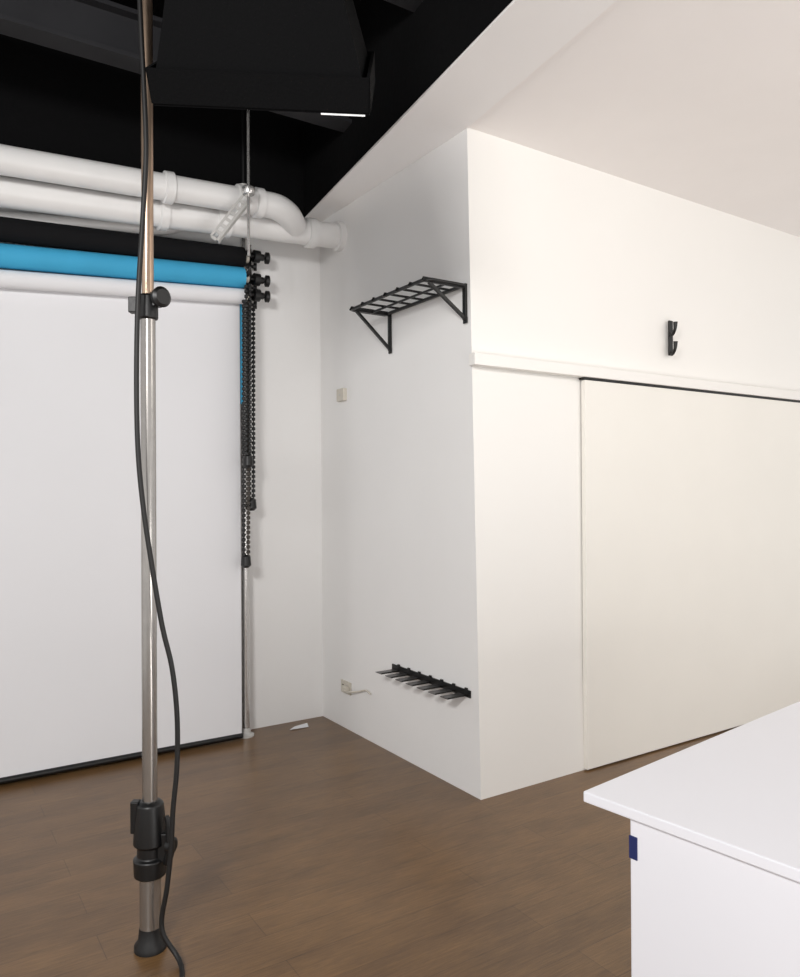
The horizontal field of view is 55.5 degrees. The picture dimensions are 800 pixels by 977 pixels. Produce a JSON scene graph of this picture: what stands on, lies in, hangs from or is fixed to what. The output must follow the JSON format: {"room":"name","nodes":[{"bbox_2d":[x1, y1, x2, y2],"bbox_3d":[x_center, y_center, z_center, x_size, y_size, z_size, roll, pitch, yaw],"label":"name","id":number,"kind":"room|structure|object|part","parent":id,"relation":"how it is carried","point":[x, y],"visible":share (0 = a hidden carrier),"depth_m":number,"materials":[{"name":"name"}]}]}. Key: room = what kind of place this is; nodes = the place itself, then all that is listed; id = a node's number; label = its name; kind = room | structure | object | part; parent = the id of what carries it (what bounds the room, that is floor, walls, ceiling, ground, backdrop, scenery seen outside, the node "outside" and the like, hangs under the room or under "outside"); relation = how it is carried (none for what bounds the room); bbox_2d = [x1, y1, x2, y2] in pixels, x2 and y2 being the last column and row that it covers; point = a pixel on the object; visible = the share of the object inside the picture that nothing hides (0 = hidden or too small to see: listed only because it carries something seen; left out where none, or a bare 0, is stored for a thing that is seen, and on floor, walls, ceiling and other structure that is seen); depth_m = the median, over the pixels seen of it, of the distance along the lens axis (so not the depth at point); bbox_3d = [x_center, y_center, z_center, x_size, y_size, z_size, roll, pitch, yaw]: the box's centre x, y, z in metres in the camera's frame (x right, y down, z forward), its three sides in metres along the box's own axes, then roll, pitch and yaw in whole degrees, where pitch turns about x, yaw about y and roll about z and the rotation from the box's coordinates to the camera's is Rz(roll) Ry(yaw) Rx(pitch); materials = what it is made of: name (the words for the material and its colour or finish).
{"room":"studio","nodes":[
{"label":"studio","id":0,"kind":"room"},
{"bbox_2d":[0,34,322,728],"bbox_3d":[-2.207,-0.501,3.817,6.400,3.950,0.224,0,0,-33],"label":"wall","id":1,"kind":"structure","parent":0,"point":[285,570],"depth_m":4.65,"materials":[{"name":"white paint"}]},
{"bbox_2d":[0,211,181,234],"bbox_3d":[-1.697,-1.399,3.907,1.310,0.272,0.074,0,0,-33],"label":"drain pipe","id":2,"kind":"object","parent":1,"relation":"attached to","point":[67,220],"visible":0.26,"depth_m":3.92,"materials":[{"name":"white plastic"}]},
{"bbox_2d":[109,0,363,17],"bbox_3d":[0.525,-2.547,1.811,8.800,0.100,6.851,0,0,-33],"label":"ceiling","id":3,"kind":"structure","parent":0,"point":[158,5],"depth_m":3.90,"materials":[{"name":"black paint"}]},
{"bbox_2d":[210,110,254,256],"bbox_3d":[-0.865,-1.842,3.920,0.228,1.282,0.077,0,0,-15],"label":"hanger","id":4,"kind":"object","parent":3,"relation":"hanging from","point":[248,190],"visible":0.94,"depth_m":3.93,"materials":[{"name":"paint"}]},
{"bbox_3d":[-0.786,-1.842,3.936,0.068,1.282,0.068,0,0,-33],"label":"hanger rod","id":5,"kind":"part","parent":4,"relation":"part of","materials":[{"name":"metal"}]},
{"bbox_2d":[145,0,374,116],"bbox_3d":[-0.403,-1.785,2.313,0.629,1.411,0.685,0,0,0],"label":"softbox","id":6,"kind":"object","parent":3,"relation":"hanging from","point":[308,56],"visible":1,"depth_m":2.15,"materials":[{"name":"black fabric"}]},
{"bbox_2d":[153,103,368,116],"bbox_3d":[-0.400,-1.261,2.418,0.776,0.363,0.692,0,0,-33],"label":"diffuser","id":7,"kind":"object","parent":6,"relation":"attached to","point":[342,109],"depth_m":2.19,"materials":[{"name":"white fabric"}]},
{"bbox_2d":[0,716,740,976],"bbox_3d":[0.546,1.503,1.798,8.800,0.100,6.851,0,0,-33],"label":"floor","id":8,"kind":"structure","parent":0,"point":[318,849],"depth_m":2.90,"materials":[{"name":"brown wood"}]},
{"bbox_2d":[128,0,177,957],"bbox_3d":[-0.787,-0.513,2.415,0.144,3.950,0.103,0,0,31],"label":"support pole","id":9,"kind":"object","parent":8,"relation":"on","point":[149,825],"visible":0.88,"depth_m":2.40,"materials":[{"name":"grey metal"}]},
{"bbox_2d":[134,0,184,976],"bbox_3d":[-0.569,-0.085,2.068,0.118,3.102,0.751,0,0,-33],"label":"power cable","id":10,"kind":"object","parent":9,"relation":"hanging from","point":[165,938],"visible":1,"depth_m":2.34,"materials":[{"name":"black rubber"}]},
{"bbox_3d":[-0.756,-0.602,2.394,0.038,0.065,0.065,0,0,40],"label":"clamp knob","id":11,"kind":"part","parent":9,"relation":"part of","materials":[{"name":"black plastic"}]},
{"bbox_3d":[-0.728,1.107,2.395,0.032,0.160,0.042,0,0,-33],"label":"clamp lever","id":12,"kind":"part","parent":9,"relation":"part of","materials":[{"name":"black plastic"}]},
{"bbox_3d":[-0.723,1.125,2.396,0.026,0.051,0.052,0,0,18],"label":"clamp knob","id":13,"kind":"part","parent":9,"relation":"part of","materials":[{"name":"black plastic"}]},
{"bbox_2d":[239,110,270,738],"bbox_3d":[-0.858,-0.506,4.488,0.172,3.950,0.225,0,0,-33],"label":"pole","id":14,"kind":"object","parent":8,"relation":"on","point":[256,256],"visible":0.49,"depth_m":4.50,"materials":[{"name":"metal"}]},
{"bbox_2d":[0,269,248,783],"bbox_3d":[-2.035,0.153,3.684,2.750,2.617,0.104,0,0,-33],"label":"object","id":15,"kind":"object","parent":14,"relation":"attached to","point":[71,656],"visible":0.83,"depth_m":4.03,"materials":[{"name":"white paper"}]},
{"bbox_2d":[0,243,249,403],"bbox_3d":[-2.037,-0.886,3.681,2.751,0.784,0.121,0,0,-33],"label":"paper roll","id":16,"kind":"object","parent":14,"relation":"attached to","point":[12,256],"visible":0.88,"depth_m":3.98,"materials":[{"name":"blue paper"}]},
{"bbox_2d":[0,216,249,266],"bbox_3d":[-2.038,-1.268,3.681,2.752,0.254,0.120,0,0,-33],"label":"paper roll","id":17,"kind":"object","parent":14,"relation":"attached to","point":[12,230],"visible":0.91,"depth_m":3.97,"materials":[{"name":"black paper"}]},
{"bbox_3d":[-0.933,-2.130,4.526,0.024,0.700,0.024,0,0,-33],"label":"ceiling rod","id":18,"kind":"part","parent":14,"relation":"part of","materials":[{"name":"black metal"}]},
{"bbox_2d":[241,299,250,567],"bbox_3d":[-0.890,-0.316,4.381,0.062,1.545,0.060,0,0,-33],"label":"chain","id":19,"kind":"object","parent":14,"relation":"hanging from","point":[245,559],"visible":0.69,"depth_m":4.37,"materials":[{"name":"black plastic"}]},
{"bbox_2d":[243,285,252,467],"bbox_3d":[-0.869,-0.640,4.337,0.060,1.045,0.060,0,0,-33],"label":"chain","id":20,"kind":"object","parent":14,"relation":"hanging from","point":[248,458],"visible":1,"depth_m":4.33,"materials":[{"name":"black plastic"}]},
{"bbox_2d":[246,305,256,510],"bbox_3d":[-0.872,-0.473,4.450,0.060,1.205,0.060,0,0,-33],"label":"chain","id":21,"kind":"object","parent":14,"relation":"hanging from","point":[253,506],"visible":0.51,"depth_m":4.45,"materials":[{"name":"black plastic"}]},
{"bbox_3d":[-0.873,-1.320,4.527,0.040,0.047,0.047,0,0,-11],"label":"locking knob","id":22,"kind":"part","parent":14,"relation":"part of","materials":[{"name":"black plastic"}]},
{"bbox_3d":[-0.785,-1.361,4.495,0.030,0.068,0.068,0,0,-22],"label":"knob","id":23,"kind":"part","parent":14,"relation":"part of","materials":[{"name":"black plastic"}]},
{"bbox_3d":[-0.784,-1.134,4.494,0.030,0.068,0.068,0,0,-22],"label":"knob","id":24,"kind":"part","parent":14,"relation":"part of","materials":[{"name":"black plastic"}]},
{"bbox_3d":[-0.785,-1.226,4.494,0.030,0.068,0.068,0,0,-22],"label":"knob","id":25,"kind":"part","parent":14,"relation":"part of","materials":[{"name":"black plastic"}]},
{"bbox_2d":[290,723,307,729],"bbox_3d":[-0.623,1.458,4.663,0.127,0.013,0.044,0,0,-28],"label":"paper scrap","id":26,"kind":"object","parent":8,"relation":"on","point":[305,724],"visible":1,"depth_m":4.67,"materials":[{"name":"white paper"}]},
{"bbox_2d":[584,701,799,976],"bbox_3d":[1.206,1.075,1.926,1.400,0.750,0.750,0,0,-40],"label":"table","id":27,"kind":"object","parent":8,"relation":"on","point":[714,839],"visible":1,"depth_m":1.62,"materials":[{"name":"white laminate"}]},
{"bbox_2d":[320,129,480,799],"bbox_3d":[-0.042,-0.112,4.257,0.179,3.152,1.606,0,0,-33],"label":"wall","id":28,"kind":"structure","parent":0,"point":[399,586],"depth_m":4.06,"materials":[{"name":"white paint"}]},
{"bbox_2d":[0,175,346,251],"bbox_3d":[-1.230,-1.457,4.013,2.213,0.282,0.169,0,0,-33],"label":"drain pipe","id":29,"kind":"object","parent":28,"relation":"attached to","point":[15,193],"visible":0.76,"depth_m":3.91,"materials":[{"name":"white plastic"}]},
{"bbox_2d":[0,144,305,235],"bbox_3d":[-1.312,-1.523,3.824,1.872,0.213,0.227,0,0,-33],"label":"drain pipe","id":30,"kind":"object","parent":29,"relation":"attached to","point":[170,188],"visible":0.92,"depth_m":3.74,"materials":[{"name":"white plastic"}]},
{"bbox_2d":[337,388,346,401],"bbox_3d":[-0.352,-0.565,4.588,0.033,0.075,0.085,0,0,-33],"label":"junction box","id":31,"kind":"object","parent":28,"relation":"attached to","point":[342,392],"visible":1,"depth_m":4.56,"materials":[{"name":"beige plastic"}]},
{"bbox_2d":[341,679,370,694],"bbox_3d":[-0.279,1.207,4.517,0.052,0.079,0.356,0,0,-33],"label":"wall outlet","id":32,"kind":"object","parent":28,"relation":"attached to","point":[345,685],"visible":1,"depth_m":4.58,"materials":[{"name":"beige plastic"}]},
{"bbox_3d":[-0.328,1.210,4.629,0.012,0.075,0.115,0,0,-33],"label":"plate","id":33,"kind":"part","parent":32,"relation":"part of","materials":[{"name":"beige plastic"}]},
{"bbox_3d":[-0.254,1.193,4.476,0.019,0.052,0.262,0,0,-43],"label":"cord","id":34,"kind":"part","parent":32,"relation":"part of","materials":[{"name":"beige plastic"}]},
{"bbox_2d":[349,276,467,353],"bbox_3d":[0.017,-0.849,3.800,0.258,0.227,0.720,0,0,-33],"label":"wall shelf","id":35,"kind":"object","parent":28,"relation":"attached to","point":[358,310],"visible":1,"depth_m":3.75,"materials":[{"name":"black metal"}]},
{"bbox_3d":[0.018,-0.950,3.801,0.233,0.019,0.720,0,0,-33],"label":"shelf frame","id":36,"kind":"part","parent":35,"relation":"part of","materials":[{"name":"black metal"}]},
{"bbox_2d":[376,664,470,699],"bbox_3d":[0.099,0.976,3.865,0.121,0.045,0.691,0,0,-33],"label":"wall rack","id":37,"kind":"object","parent":28,"relation":"attached to","point":[458,691],"visible":1,"depth_m":3.84,"materials":[{"name":"black metal"}]},
{"bbox_2d":[305,0,615,221],"bbox_3d":[1.006,-1.699,1.724,0.317,0.006,7.120,0,0,-25],"label":"beam","id":38,"kind":"structure","parent":28,"relation":"attached to","point":[527,33],"depth_m":3.17,"materials":[{"name":"white paint"}]},
{"bbox_2d":[303,0,511,216],"bbox_3d":[0.858,-2.093,1.655,0.002,0.776,7.120,0,0,-25],"label":"wall","id":39,"kind":"structure","parent":0,"point":[412,50],"depth_m":3.53,"materials":[{"name":"black paint"}]},
{"bbox_2d":[0,0,351,132],"bbox_3d":[-2.317,-2.199,2.732,5.041,0.560,0.120,0,0,-33],"label":"beam","id":40,"kind":"structure","parent":39,"relation":"attached to","point":[102,31],"depth_m":3.33,"materials":[{"name":"paint"}]},
{"bbox_2d":[384,0,422,11],"bbox_3d":[-1.933,-2.283,1.968,4.850,0.400,0.120,0,0,-33],"label":"beam","id":41,"kind":"structure","parent":39,"relation":"attached to","point":[411,5],"depth_m":3.28,"materials":[{"name":"paint"}]},
{"bbox_2d":[304,0,799,236],"bbox_3d":[2.422,-1.736,2.672,4.685,0.060,7.055,0,0,-33],"label":"ceiling","id":42,"kind":"structure","parent":0,"point":[697,101],"depth_m":3.36,"materials":[{"name":"paint"}]},
{"bbox_2d":[467,127,799,799],"bbox_3d":[1.812,-0.120,4.587,3.626,3.152,0.134,0,0,-33],"label":"wall","id":43,"kind":"structure","parent":0,"point":[571,262],"depth_m":3.86,"materials":[{"name":"white paint"}]},
{"bbox_2d":[469,353,799,400],"bbox_3d":[1.854,-0.605,4.516,3.630,0.055,0.046,0,0,-33],"label":"trim","id":44,"kind":"structure","parent":43,"relation":"attached to","point":[475,359],"depth_m":4.02,"materials":[{"name":"white paint"}]},
{"bbox_2d":[668,320,677,355],"bbox_3d":[1.544,-0.855,4.304,0.032,0.204,0.085,0,0,-3],"label":"coat hook","id":45,"kind":"object","parent":43,"relation":"attached to","point":[672,326],"visible":1,"depth_m":4.32,"materials":[{"name":"black metal"}]},
{"bbox_3d":[1.542,-0.857,4.334,0.034,0.200,0.012,0,0,-33],"label":"plate","id":46,"kind":"part","parent":45,"relation":"part of","materials":[{"name":"black metal"}]},
{"bbox_2d":[579,377,799,402],"bbox_3d":[2.155,-0.572,4.720,2.903,0.011,0.033,0,0,-33],"label":"trim","id":47,"kind":"structure","parent":43,"relation":"attached to","point":[581,378],"depth_m":4.35,"materials":[{"name":"black plastic"}]},
{"bbox_2d":[581,380,799,769],"bbox_3d":[2.165,0.441,4.719,2.893,2.011,0.028,0,0,-33],"label":"door","id":48,"kind":"structure","parent":43,"relation":"in","point":[691,499],"depth_m":4.36,"materials":[{"name":"beige paint"}]}
]}

